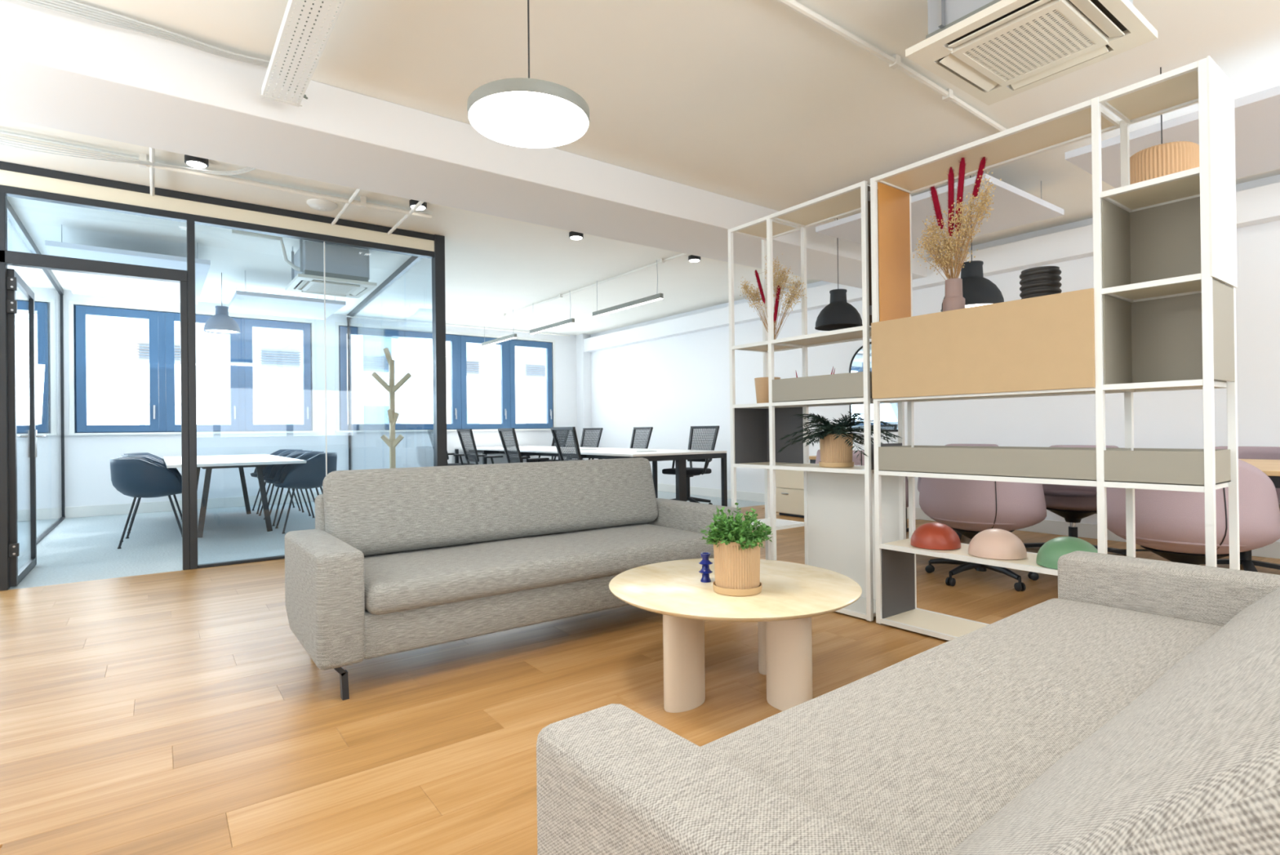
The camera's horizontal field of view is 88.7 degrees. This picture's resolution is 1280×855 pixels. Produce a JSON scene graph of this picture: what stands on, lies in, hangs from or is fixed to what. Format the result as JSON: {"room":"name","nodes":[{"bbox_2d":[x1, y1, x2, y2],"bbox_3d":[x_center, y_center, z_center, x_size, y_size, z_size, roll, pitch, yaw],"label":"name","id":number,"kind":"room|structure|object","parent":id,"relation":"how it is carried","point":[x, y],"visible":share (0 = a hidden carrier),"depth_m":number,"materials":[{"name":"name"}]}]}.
{"room":"open-plan office","nodes":[
{"label":"open-plan office","id":0,"kind":"room"},
{"bbox_2d":[7,200,65,543],"bbox_3d":[-5.954,-0.328,6.430,0.050,2.929,4.895,-1,0,-37],"label":"glass wall","id":1,"kind":"structure","parent":0,"point":[48,292],"depth_m":7.19,"materials":[{"name":"clear glass"}]},
{"bbox_2d":[62,289,577,506],"bbox_3d":[-5.891,-0.265,9.704,12.300,3.030,0.300,-1,0,-37],"label":"wall","id":2,"kind":"structure","parent":0,"point":[87,473],"depth_m":10.09,"materials":[{"name":"white paint"}]},
{"bbox_2d":[67,299,317,435],"bbox_3d":[-6.180,-0.781,9.278,2.915,1.745,0.050,-1,0,-37],"label":"trim","id":3,"kind":"structure","parent":2,"relation":"attached to","point":[71,351],"depth_m":8.93,"materials":[{"name":"white metal"}]},
{"bbox_2d":[74,305,311,432],"bbox_3d":[-6.214,-0.770,9.324,2.795,1.665,0.175,-1,0,-37],"label":"window","id":4,"kind":"structure","parent":2,"relation":"in","point":[162,348],"depth_m":9.06,"materials":[{"name":"blue"}]},
{"bbox_2d":[64,491,322,518],"bbox_3d":[-5.932,1.079,9.457,11.720,0.140,0.018,-1,0,-37],"label":"baseboard","id":5,"kind":"structure","parent":2,"relation":"attached to","point":[157,506],"depth_m":8.97,"materials":[{"name":"white wood"}]},
{"bbox_2d":[334,321,555,432],"bbox_3d":[-3.206,-0.808,11.483,3.960,1.745,0.050,-1,0,-37],"label":"trim","id":6,"kind":"structure","parent":2,"relation":"attached to","point":[336,323],"depth_m":10.98,"materials":[{"name":"white metal"}]},
{"bbox_2d":[338,325,552,430],"bbox_3d":[-3.240,-0.797,11.529,3.840,1.665,0.175,-1,0,-37],"label":"window","id":7,"kind":"structure","parent":2,"relation":"in","point":[401,340],"depth_m":11.48,"materials":[{"name":"blue"}]},
{"bbox_2d":[346,315,569,336],"bbox_3d":[-2.949,-1.739,11.343,4.000,0.020,0.020,-1,0,-37],"label":"conduit pipe","id":8,"kind":"object","parent":2,"relation":"attached to","point":[346,315],"visible":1,"depth_m":11.19,"materials":[{"name":"metal"}]},
{"bbox_2d":[346,255,422,470],"bbox_3d":[-3.303,-0.352,8.396,0.050,2.929,4.905,-1,0,-33],"label":"glass wall","id":9,"kind":"structure","parent":0,"point":[412,260],"depth_m":9.64,"materials":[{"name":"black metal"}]},
{"bbox_2d":[8,490,764,589],"bbox_3d":[-4.408,1.185,7.722,12.300,0.119,5.320,-1,0,-37],"label":"floor","id":10,"kind":"structure","parent":0,"point":[80,548],"depth_m":6.42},
{"bbox_2d":[109,457,182,548],"bbox_3d":[-4.781,0.709,6.406,0.629,0.828,0.648,-1,0,-37],"label":"tub chair","id":11,"kind":"object","parent":10,"relation":"on","point":[133,477],"visible":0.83,"depth_m":6.16,"materials":[{"name":"blue"}]},
{"bbox_2d":[118,455,182,538],"bbox_3d":[-5.177,0.716,7.008,0.629,0.828,0.648,-1,0,-37],"label":"tub chair","id":12,"kind":"object","parent":10,"relation":"on","point":[175,471],"visible":0.12,"depth_m":6.80,"materials":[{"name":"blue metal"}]},
{"bbox_2d":[163,453,306,537],"bbox_3d":[-4.840,0.747,7.669,1.170,0.771,3.100,-1,0,-37],"label":"conference table","id":13,"kind":"object","parent":10,"relation":"on","point":[258,460],"visible":0.93,"depth_m":6.98,"materials":[{"name":"white laminate"}]},
{"bbox_2d":[250,448,302,513],"bbox_3d":[-4.967,0.722,8.957,0.629,0.828,0.648,-1,0,-37],"label":"tub chair","id":14,"kind":"object","parent":10,"relation":"on","point":[282,451],"visible":0.2,"depth_m":8.98,"materials":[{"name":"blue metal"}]},
{"bbox_2d":[257,449,312,519],"bbox_3d":[-4.538,0.714,8.378,0.629,0.828,0.648,-1,0,-37],"label":"tub chair","id":15,"kind":"object","parent":10,"relation":"on","point":[267,469],"visible":0.19,"depth_m":8.40,"materials":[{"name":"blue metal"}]},
{"bbox_2d":[264,451,324,525],"bbox_3d":[-4.109,0.707,7.800,0.629,0.828,0.648,-1,0,-37],"label":"tub chair","id":16,"kind":"object","parent":10,"relation":"on","point":[276,470],"visible":0.23,"depth_m":7.82,"materials":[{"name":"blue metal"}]},
{"bbox_2d":[273,452,337,533],"bbox_3d":[-3.681,0.699,7.222,0.629,0.828,0.648,-1,0,-37],"label":"tub chair","id":17,"kind":"object","parent":10,"relation":"on","point":[311,473],"visible":0.9,"depth_m":7.02,"materials":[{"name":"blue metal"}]},
{"bbox_2d":[371,347,412,468],"bbox_3d":[-2.574,0.135,6.805,0.354,1.927,0.340,-1,0,-37],"label":"coat stand","id":18,"kind":"object","parent":10,"relation":"on","point":[392,388],"visible":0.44,"depth_m":6.79,"materials":[{"name":"brown wood"}]},
{"bbox_2d":[427,429,475,465],"bbox_3d":[-3.062,0.577,10.793,0.686,1.086,0.680,0,0,-41],"label":"chair","id":19,"kind":"object","parent":10,"relation":"on","point":[429,431],"visible":0.1,"depth_m":10.69,"materials":[{"name":"black plastic"}]},
{"bbox_2d":[457,428,502,464],"bbox_3d":[-2.337,0.565,9.900,0.686,1.086,0.680,-1,0,-37],"label":"chair","id":20,"kind":"object","parent":10,"relation":"on","point":[469,457],"visible":0.54,"depth_m":9.71,"materials":[{"name":"black plastic"}]},
{"bbox_2d":[454,445,559,464],"bbox_3d":[-2.279,0.724,11.326,1.420,0.779,1.266,-1,0,-37],"label":"desk","id":21,"kind":"object","parent":10,"relation":"on","point":[480,449],"visible":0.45,"depth_m":11.14,"materials":[{"name":"white laminate"}]},
{"bbox_2d":[497,427,549,462],"bbox_3d":[-1.493,0.551,8.846,0.686,1.086,0.680,-1,0,-34],"label":"chair","id":22,"kind":"object","parent":10,"relation":"on","point":[513,458],"visible":0.46,"depth_m":8.67,"materials":[{"name":"black plastic"}]},
{"bbox_2d":[484,446,591,462],"bbox_3d":[-1.523,0.710,10.306,1.420,0.779,1.266,-1,0,-37],"label":"desk","id":23,"kind":"object","parent":10,"relation":"on","point":[501,451],"visible":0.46,"depth_m":10.08,"materials":[{"name":"white laminate"}]},
{"bbox_2d":[551,426,582,461],"bbox_3d":[-0.612,0.535,7.657,0.686,1.086,0.680,-1,0,-37],"label":"chair","id":24,"kind":"object","parent":10,"relation":"on","point":[573,431],"visible":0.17,"depth_m":7.48,"materials":[{"name":"plastic"}]},
{"bbox_2d":[520,447,657,497],"bbox_3d":[-0.734,0.697,9.242,1.420,0.779,1.376,-1,0,-37],"label":"desk","id":25,"kind":"object","parent":10,"relation":"on","point":[549,452],"visible":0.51,"depth_m":9.11,"materials":[{"name":"white laminate"}]},
{"bbox_2d":[580,427,602,459],"bbox_3d":[-1.046,0.554,11.046,0.686,1.086,0.680,0,0,-43],"label":"chair","id":26,"kind":"object","parent":10,"relation":"on","point":[593,435],"visible":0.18,"depth_m":11.23,"materials":[{"name":"black plastic"}]},
{"bbox_2d":[629,426,653,448],"bbox_3d":[-0.223,0.540,9.935,0.686,1.086,0.680,-1,0,-33],"label":"chair","id":27,"kind":"object","parent":10,"relation":"on","point":[637,431],"visible":0.23,"depth_m":10.09,"materials":[{"name":"black plastic"}]},
{"bbox_2d":[662,425,719,504],"bbox_3d":[0.651,0.525,8.757,0.686,1.086,0.680,0,0,-42],"label":"chair","id":28,"kind":"object","parent":10,"relation":"on","point":[691,472],"visible":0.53,"depth_m":8.79,"materials":[{"name":"black plastic"}]},
{"bbox_2d":[576,333,591,459],"bbox_3d":[-1.101,-0.360,12.914,0.180,2.930,0.250,-1,0,-37],"label":"pillar","id":29,"kind":"structure","parent":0,"point":[583,358],"depth_m":12.83,"materials":[{"name":"white paint"}]},
{"bbox_2d":[0,0,1279,335],"bbox_3d":[-1.681,-1.929,4.007,12.300,0.150,14.600,-1,0,-37],"label":"ceiling","id":30,"kind":"structure","parent":0,"point":[757,102],"depth_m":3.94,"materials":[{"name":"paint"}]},
{"bbox_2d":[44,224,210,304],"bbox_3d":[-5.382,-1.681,6.987,1.200,0.228,2.400,-1,0,-37],"label":"acoustic panel","id":31,"kind":"object","parent":30,"relation":"hanging from","point":[82,283],"visible":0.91,"depth_m":6.81,"materials":[{"name":"white fabric"}]},
{"bbox_2d":[0,135,256,175],"bbox_3d":[-3.730,-1.764,3.901,3.019,0.107,0.655,-1,0,-21],"label":"cable bundle","id":32,"kind":"object","parent":30,"relation":"attached to","point":[220,172],"visible":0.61,"depth_m":4.26,"materials":[{"name":"grey"}]},
{"bbox_2d":[18,0,277,66],"bbox_3d":[-3.239,-1.808,2.265,3.521,0.051,0.091,-1,0,-37],"label":"cable bundle","id":33,"kind":"object","parent":30,"relation":"attached to","point":[72,7],"visible":0.94,"depth_m":2.95,"materials":[{"name":"grey"}]},
{"bbox_2d":[184,154,208,168],"bbox_3d":[-3.019,-1.810,4.458,0.136,0.053,0.136,-1,0,-37],"label":"recessed light","id":34,"kind":"object","parent":30,"relation":"in","point":[192,161],"visible":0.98,"depth_m":4.42,"materials":[{"name":"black plastic"}]},
{"bbox_2d":[0,133,431,218],"bbox_3d":[-4.519,-1.781,3.555,6.800,0.079,0.097,-1,0,-37],"label":"conduit pipe","id":35,"kind":"object","parent":30,"relation":"attached to","point":[362,202],"visible":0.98,"depth_m":4.72,"materials":[{"name":"white paint"}]},
{"bbox_2d":[149,147,155,195],"bbox_3d":[-3.357,-1.767,4.506,0.028,0.058,1.001,-1,0,-37],"label":"conduit pipe","id":36,"kind":"object","parent":35,"relation":"attached to","point":[152,151],"visible":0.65,"depth_m":4.52,"materials":[{"name":"white paint"}]},
{"bbox_2d":[331,188,361,225],"bbox_3d":[-2.353,-1.776,5.250,0.028,0.058,1.001,-1,0,-37],"label":"conduit pipe","id":37,"kind":"object","parent":35,"relation":"attached to","point":[356,193],"visible":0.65,"depth_m":5.25,"materials":[{"name":"white paint"}]},
{"bbox_2d":[387,200,423,234],"bbox_3d":[-1.975,-1.779,5.530,0.028,0.058,1.001,-1,0,-37],"label":"conduit pipe","id":38,"kind":"object","parent":35,"relation":"attached to","point":[411,211],"visible":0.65,"depth_m":5.54,"materials":[{"name":"white paint"}]},
{"bbox_2d":[203,272,240,333],"bbox_3d":[-4.864,-1.456,7.617,0.367,0.690,0.367,-1,0,-37],"label":"pendant lamp","id":39,"kind":"object","parent":30,"relation":"hanging from","point":[221,322],"visible":1,"depth_m":7.55,"materials":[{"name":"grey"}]},
{"bbox_2d":[226,270,346,319],"bbox_3d":[-4.465,-1.647,8.226,1.150,0.308,1.300,-1,0,-37],"label":"acoustic panel","id":40,"kind":"object","parent":30,"relation":"hanging from","point":[242,302],"visible":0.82,"depth_m":8.04,"materials":[{"name":"white fabric"}]},
{"bbox_2d":[259,0,346,106],"bbox_3d":[-1.151,-1.749,2.425,0.215,0.232,2.130,-1,0,-37],"label":"cable tray","id":41,"kind":"object","parent":30,"relation":"hanging from","point":[307,19],"visible":1,"depth_m":2.81,"materials":[{"name":"white metal"}]},
{"bbox_2d":[231,229,377,297],"bbox_3d":[-3.313,-1.606,6.428,1.201,0.436,0.740,-1,0,-37],"label":"air conditioner","id":42,"kind":"object","parent":30,"relation":"attached to","point":[347,270],"visible":0.97,"depth_m":6.35,"materials":[{"name":"white"}]},
{"bbox_2d":[301,279,359,295],"bbox_3d":[-3.109,-1.404,6.577,0.444,0.024,0.484,-1,0,-37],"label":"grille","id":43,"kind":"object","parent":42,"relation":"attached to","point":[309,285],"depth_m":6.55,"materials":[{"name":"white"}]},
{"bbox_2d":[306,198,337,211],"bbox_3d":[-2.607,-1.812,5.374,0.230,0.050,0.230,-1,0,-37],"label":"smoke detector","id":44,"kind":"object","parent":30,"relation":"attached to","point":[323,205],"visible":0.99,"depth_m":5.32,"materials":[{"name":"white plastic"}]},
{"bbox_2d":[0,0,934,288],"bbox_3d":[-1.768,-1.720,3.959,12.100,0.265,0.770,-1,0,-37],"label":"ceiling beam","id":45,"kind":"structure","parent":30,"relation":"attached to","point":[59,70],"depth_m":3.76,"materials":[{"name":"white paint"}]},
{"bbox_2d":[481,309,516,346],"bbox_3d":[-2.275,-1.587,10.503,0.044,0.443,1.250,-1,0,-37],"label":"lamp","id":46,"kind":"object","parent":30,"relation":"hanging from","point":[513,335],"visible":1,"depth_m":10.45,"materials":[{"name":"grey"}]},
{"bbox_2d":[483,337,516,346],"bbox_3d":[-2.272,-1.368,10.502,0.038,0.005,1.240,-1,0,-37],"label":"diffuser","id":47,"kind":"object","parent":46,"relation":"attached to","point":[503,339],"depth_m":10.48,"materials":[{"name":"white"}]},
{"bbox_2d":[466,0,589,147],"bbox_3d":[-0.359,-1.421,2.095,0.384,0.912,0.384,-1,0,-37],"label":"pendant lamp","id":48,"kind":"object","parent":30,"relation":"hanging from","point":[518,112],"visible":1,"depth_m":2.02,"materials":[{"name":"grey"}]},
{"bbox_2d":[468,91,588,147],"bbox_3d":[-0.353,-0.974,2.094,0.376,0.018,0.376,-1,0,-37],"label":"diffuser","id":49,"kind":"object","parent":48,"relation":"attached to","point":[525,119],"depth_m":2.04,"materials":[{"name":"white"}]},
{"bbox_2d":[529,292,574,333],"bbox_3d":[-1.251,-1.605,9.190,0.044,0.443,1.220,-1,0,-37],"label":"lamp","id":50,"kind":"object","parent":30,"relation":"hanging from","point":[567,322],"visible":1,"depth_m":9.10,"materials":[{"name":"grey"}]},
{"bbox_2d":[530,322,574,333],"bbox_3d":[-1.248,-1.386,9.189,0.038,0.005,1.210,-1,0,-37],"label":"diffuser","id":51,"kind":"object","parent":50,"relation":"attached to","point":[560,324],"depth_m":9.17,"materials":[{"name":"white"}]},
{"bbox_2d":[486,253,686,321],"bbox_3d":[-0.868,-1.821,8.748,0.053,0.044,5.750,-1,0,-37],"label":"conduit pipe","id":52,"kind":"object","parent":30,"relation":"attached to","point":[662,260],"visible":0.81,"depth_m":8.26,"materials":[{"name":"metal"}]},
{"bbox_2d":[592,259,662,316],"bbox_3d":[-0.175,-1.623,7.722,0.044,0.443,1.380,-1,0,-37],"label":"lamp","id":53,"kind":"object","parent":30,"relation":"hanging from","point":[657,296],"visible":1,"depth_m":7.62,"materials":[{"name":"grey"}]},
{"bbox_2d":[592,297,662,316],"bbox_3d":[-0.173,-1.405,7.721,0.038,0.005,1.370,-1,0,-37],"label":"diffuser","id":54,"kind":"object","parent":53,"relation":"attached to","point":[649,300],"depth_m":7.69,"materials":[{"name":"white"}]},
{"bbox_2d":[814,217,862,330],"bbox_3d":[1.709,-1.375,5.654,0.400,1.025,0.400,-1,0,-37],"label":"pendant lamp","id":55,"kind":"object","parent":30,"relation":"hanging from","point":[838,314],"visible":0.95,"depth_m":5.55,"materials":[{"name":"black metal"}]},
{"bbox_2d":[777,0,1007,131],"bbox_3d":[-0.522,-1.850,2.025,7.601,0.049,0.096,-1,0,-37],"label":"conduit pipe","id":56,"kind":"object","parent":30,"relation":"attached to","point":[895,61],"visible":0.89,"depth_m":3.31,"materials":[{"name":"metal"}]},
{"bbox_2d":[815,173,1064,252],"bbox_3d":[2.349,-1.756,5.206,1.240,0.278,1.370,-1,0,-37],"label":"acoustic panel","id":57,"kind":"object","parent":30,"relation":"hanging from","point":[1012,206],"visible":0.53,"depth_m":4.96,"materials":[{"name":"white fabric"}]},
{"bbox_2d":[940,175,1004,311],"bbox_3d":[2.394,-1.377,4.730,0.416,1.045,0.416,-1,0,-37],"label":"pendant lamp","id":58,"kind":"object","parent":30,"relation":"hanging from","point":[977,290],"visible":0.59,"depth_m":4.59,"materials":[{"name":"black metal"}]},
{"bbox_2d":[905,0,1157,105],"bbox_3d":[1.405,-1.728,2.558,1.221,0.336,0.670,-1,0,-37],"label":"air conditioner","id":59,"kind":"object","parent":30,"relation":"attached to","point":[993,51],"visible":1,"depth_m":2.67,"materials":[{"name":"white"}]},
{"bbox_2d":[951,0,1108,87],"bbox_3d":[1.608,-1.577,2.706,0.464,0.024,0.414,-1,0,-37],"label":"grille","id":60,"kind":"object","parent":59,"relation":"attached to","point":[1054,33],"depth_m":2.68,"materials":[{"name":"white"}]},
{"bbox_2d":[1129,66,1199,184],"bbox_3d":[2.766,-1.544,3.471,0.314,0.730,0.314,-1,0,-37],"label":"pendant lamp","id":61,"kind":"object","parent":30,"relation":"hanging from","point":[1171,157],"visible":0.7,"depth_m":3.35,"materials":[{"name":"brown paper"}]},
{"bbox_2d":[1065,85,1279,187],"bbox_3d":[3.528,-1.776,3.784,1.300,0.278,1.440,-1,0,-37],"label":"ceiling beam","id":62,"kind":"structure","parent":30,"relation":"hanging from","point":[1257,115],"depth_m":3.71,"materials":[{"name":"paint"}]},
{"bbox_2d":[0,504,1279,854],"bbox_3d":[0.367,1.105,2.188,13.380,0.120,9.300,-1,0,-37],"label":"floor","id":63,"kind":"structure","parent":0,"point":[183,712],"depth_m":2.50,"materials":[{"name":"brown wood"}]},
{"bbox_2d":[0,160,447,591],"bbox_3d":[-4.765,-0.351,4.203,7.157,2.930,0.100,-1,0,-37],"label":"frame","id":64,"kind":"object","parent":63,"relation":"on","point":[16,180],"visible":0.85,"depth_m":5.08,"materials":[{"name":"metal"}]},
{"bbox_2d":[6,268,45,586],"bbox_3d":[-4.625,0.005,4.903,0.178,2.200,0.995,-1,0,-37],"label":"door","id":65,"kind":"structure","parent":64,"relation":"attached to","point":[23,435],"depth_m":4.83,"materials":[{"name":"glass"}]},
{"bbox_2d":[284,457,741,700],"bbox_3d":[-0.563,0.630,3.495,2.270,0.863,0.899,-1,0,-37],"label":"sofa","id":66,"kind":"object","parent":63,"relation":"on","point":[394,560],"visible":0.87,"depth_m":3.17,"materials":[{"name":"grey fabric"}]},
{"bbox_2d":[322,457,657,555],"bbox_3d":[-0.709,0.411,3.690,1.950,0.421,0.241,-1,0,-37],"label":"cushion","id":67,"kind":"object","parent":66,"relation":"on","point":[411,510],"depth_m":3.48,"materials":[{"name":"fabric"}]},
{"bbox_2d":[364,523,714,614],"bbox_3d":[-0.509,0.678,3.423,1.910,0.144,0.720,-1,0,-37],"label":"seat cushion","id":68,"kind":"object","parent":66,"relation":"on","point":[407,580],"depth_m":3.12,"materials":[{"name":"fabric"}]},
{"bbox_2d":[571,448,727,506],"bbox_3d":[0.088,0.682,8.133,1.420,0.779,1.376,-1,0,-37],"label":"desk","id":69,"kind":"object","parent":63,"relation":"on","point":[680,456],"visible":0.86,"depth_m":7.70,"materials":[{"name":"white laminate"}]},
{"bbox_2d":[608,557,862,712],"bbox_3d":[0.377,0.836,2.659,1.000,0.420,1.000,-1,0,-37],"label":"coffee table","id":70,"kind":"object","parent":63,"relation":"on","point":[791,593],"visible":0.9,"depth_m":2.42,"materials":[{"name":"wood"}]},
{"bbox_2d":[697,551,712,582],"bbox_3d":[0.268,0.570,2.668,0.060,0.116,0.060,-1,0,-37],"label":"candle holder","id":71,"kind":"object","parent":70,"relation":"on","point":[705,562],"visible":1,"depth_m":2.65,"materials":[{"name":"blue ceramic"}]},
{"bbox_2d":[700,502,772,595],"bbox_3d":[0.377,0.454,2.511,0.266,0.344,0.289,-1,0,35],"label":"potted plant","id":72,"kind":"object","parent":70,"relation":"on","point":[736,547],"visible":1,"depth_m":2.44,"materials":[{"name":"green plant"}]},
{"bbox_2d":[775,462,809,517],"bbox_3d":[1.988,0.738,7.764,0.468,0.620,0.620,-1,0,-37],"label":"filing cabinet","id":73,"kind":"object","parent":63,"relation":"on","point":[789,484],"visible":0.5,"depth_m":7.71,"materials":[{"name":"beige"}]},
{"bbox_2d":[728,180,906,621],"bbox_3d":[1.044,-0.139,4.008,0.347,2.349,1.044,-1,0,-37],"label":"shelving unit","id":74,"kind":"object","parent":63,"relation":"on","point":[838,523],"visible":0.73,"depth_m":4.02,"materials":[{"name":"white metal"}]},
{"bbox_2d":[754,377,780,403],"bbox_3d":[0.829,-0.237,4.253,0.166,0.168,0.166,-1,0,-37],"label":"plant pot","id":75,"kind":"object","parent":74,"relation":"on","point":[762,387],"visible":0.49,"depth_m":4.19,"materials":[{"name":"beige ceramic"}]},
{"bbox_2d":[737,253,807,339],"bbox_3d":[0.832,-0.826,4.240,0.188,0.577,0.562,0,0,-42],"label":"bouquet","id":76,"kind":"object","parent":74,"relation":"on","point":[779,287],"visible":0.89,"depth_m":4.18,"materials":[{"name":"brown plant"}]},
{"bbox_2d":[772,371,871,402],"bbox_3d":[1.143,-0.228,3.873,0.341,0.140,0.664,-1,0,-37],"label":"storage box","id":77,"kind":"object","parent":74,"relation":"on","point":[850,387],"depth_m":3.71,"materials":[{"name":"wood"}]},
{"bbox_2d":[777,410,901,467],"bbox_3d":[1.181,0.067,3.833,0.593,0.325,0.794,-1,0,-34],"label":"potted palm","id":78,"kind":"object","parent":74,"relation":"on","point":[836,445],"visible":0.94,"depth_m":3.76,"materials":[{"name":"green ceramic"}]},
{"bbox_2d":[819,433,853,462],"bbox_3d":[1.151,0.123,3.839,0.189,0.170,0.189,-1,0,-37],"label":"pot","id":79,"kind":"object","parent":78,"relation":"attached to","point":[832,451],"depth_m":3.76,"materials":[{"name":"beige ceramic"}]},
{"bbox_2d":[815,449,908,507],"bbox_3d":[1.783,0.607,5.297,0.717,0.865,0.768,0,0,-39],"label":"swivel chair","id":80,"kind":"object","parent":63,"relation":"on","point":[860,460],"visible":0.02,"depth_m":5.01,"materials":[{"name":"black plastic"}]},
{"bbox_2d":[536,550,1279,854],"bbox_3d":[1.040,0.608,1.324,2.270,0.850,1.076,-1,0,-38],"label":"sofa","id":81,"kind":"object","parent":63,"relation":"on","point":[1135,709],"visible":1,"depth_m":1.01,"materials":[{"name":"grey fabric"}]},
{"bbox_2d":[700,598,1222,854],"bbox_3d":[0.894,0.653,1.511,1.910,0.144,0.600,-1,0,-38],"label":"seat cushion","id":82,"kind":"object","parent":81,"relation":"on","point":[913,754],"depth_m":1.33,"materials":[{"name":"fabric"}]},
{"bbox_2d":[946,586,1279,854],"bbox_3d":[1.166,0.427,1.162,2.240,0.491,0.491,-1,0,-38],"label":"cushion","id":83,"kind":"object","parent":81,"relation":"on","point":[1190,765],"depth_m":0.61,"materials":[{"name":"fabric"}]},
{"bbox_2d":[919,476,1046,591],"bbox_3d":[2.299,0.598,4.433,0.717,0.865,0.768,0,0,-43],"label":"swivel chair","id":84,"kind":"object","parent":63,"relation":"on","point":[969,507],"visible":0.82,"depth_m":4.16,"materials":[{"name":"fabric"}]},
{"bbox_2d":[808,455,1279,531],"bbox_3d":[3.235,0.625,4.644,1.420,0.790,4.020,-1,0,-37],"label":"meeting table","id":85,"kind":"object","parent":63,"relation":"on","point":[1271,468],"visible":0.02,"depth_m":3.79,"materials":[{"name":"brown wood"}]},
{"bbox_2d":[870,55,1239,640],"bbox_3d":[1.780,-0.154,3.005,0.359,2.353,1.388,-1,0,-37],"label":"shelving unit","id":86,"kind":"object","parent":63,"relation":"on","point":[1159,312],"visible":0.9,"depth_m":2.75,"materials":[{"name":"white metal"}]},
{"bbox_2d":[910,522,960,550],"bbox_3d":[1.513,0.548,3.356,0.236,0.122,0.236,-1,0,-37],"label":"dome","id":87,"kind":"object","parent":86,"relation":"on","point":[929,535],"visible":1,"depth_m":3.28,"materials":[{"name":"red"}]},
{"bbox_2d":[942,278,964,311],"bbox_3d":[1.547,-0.643,3.228,0.100,0.172,0.100,-1,0,-37],"label":"vase","id":88,"kind":"object","parent":86,"relation":"on","point":[953,300],"visible":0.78,"depth_m":3.19,"materials":[{"name":"pink ceramic"}]},
{"bbox_2d":[912,155,1001,279],"bbox_3d":[1.571,-1.002,3.206,0.270,0.643,0.422,-1,0,-24],"label":"bouquet","id":89,"kind":"object","parent":88,"relation":"in","point":[944,260],"visible":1,"depth_m":3.21,"materials":[{"name":"brown plant"}]},
{"bbox_2d":[968,528,1026,559],"bbox_3d":[1.690,0.543,3.101,0.244,0.126,0.244,-1,0,-37],"label":"dome","id":90,"kind":"object","parent":86,"relation":"on","point":[993,543],"visible":1,"depth_m":3.02,"materials":[{"name":"beige paint"}]},
{"bbox_2d":[878,444,1122,480],"bbox_3d":[1.686,0.158,3.145,0.341,0.125,1.008,-1,0,-37],"label":"tray","id":91,"kind":"object","parent":86,"relation":"on","point":[964,462],"depth_m":2.98,"materials":[{"name":"beige metal"}]},
{"bbox_2d":[1019,266,1062,299],"bbox_3d":[1.798,-0.634,2.941,0.162,0.146,0.162,-1,0,-37],"label":"vase","id":92,"kind":"object","parent":86,"relation":"on","point":[1041,281],"visible":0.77,"depth_m":2.88,"materials":[{"name":"grey ceramic"}]},
{"bbox_2d":[1035,536,1097,569],"bbox_3d":[1.866,0.538,2.846,0.248,0.127,0.248,-1,0,-37],"label":"dome","id":93,"kind":"object","parent":86,"relation":"on","point":[1048,555],"visible":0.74,"depth_m":2.80,"materials":[{"name":"green paint"}]},
{"bbox_2d":[1103,448,1231,485],"bbox_3d":[2.090,0.151,2.601,0.341,0.125,0.328,-1,0,-37],"label":"tray","id":94,"kind":"object","parent":86,"relation":"on","point":[1122,466],"depth_m":2.49,"materials":[{"name":"beige metal"}]},
{"bbox_2d":[1023,444,1126,554],"bbox_3d":[3.582,0.585,5.412,0.720,0.862,0.768,-1,0,-37],"label":"swivel chair","id":95,"kind":"object","parent":63,"relation":"on","point":[1073,503],"visible":0.36,"depth_m":5.30,"materials":[{"name":"fabric"}]},
{"bbox_2d":[1106,458,1279,564],"bbox_3d":[3.006,0.586,3.613,0.717,0.865,0.768,0,0,-42],"label":"swivel chair","id":96,"kind":"object","parent":63,"relation":"on","point":[1170,525],"visible":0.5,"depth_m":3.34,"materials":[{"name":"fabric"}]},
{"bbox_2d":[1201,445,1279,572],"bbox_3d":[4.298,0.573,4.646,0.720,0.862,0.768,-1,0,-31],"label":"swivel chair","id":97,"kind":"object","parent":63,"relation":"on","point":[1247,563],"visible":0.02,"depth_m":4.72,"materials":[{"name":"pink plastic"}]},
{"bbox_2d":[590,173,1279,541],"bbox_3d":[3.157,-0.382,7.574,0.300,3.030,14.600,-1,0,-37],"label":"wall","id":98,"kind":"structure","parent":0,"point":[671,385],"depth_m":7.07,"materials":[{"name":"white paint"}]},
{"bbox_2d":[848,342,897,431],"bbox_3d":[2.788,-0.487,7.800,0.028,1.078,0.688,-1,0,-37],"label":"arched mirror","id":99,"kind":"object","parent":98,"relation":"attached to","point":[888,411],"visible":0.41,"depth_m":7.82,"materials":[{"name":"black mirror"}]},
{"bbox_2d":[583,182,1279,351],"bbox_3d":[3.061,-1.672,7.302,0.160,0.250,14.250,-1,0,-37],"label":"beam","id":100,"kind":"structure","parent":98,"relation":"attached to","point":[1261,204],"depth_m":6.61,"materials":[{"name":"white paint"}]},
{"bbox_2d":[657,483,1279,558],"bbox_3d":[3.150,0.967,7.333,0.018,0.130,14.250,-1,0,-37],"label":"baseboard","id":101,"kind":"structure","parent":98,"relation":"attached to","point":[1051,526],"depth_m":6.30,"materials":[{"name":"white metal"}]},
{"label":"outside","id":102,"kind":"structure","parent":0,"visible":0},
{"bbox_2d":[85,315,546,426],"bbox_3d":[-11.198,0.762,21.827,36.000,17.000,0.780,-1,0,-37],"label":"facade","id":103,"kind":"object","parent":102,"point":[117,348],"visible":0.2,"depth_m":21.15,"materials":[{"name":"white"}]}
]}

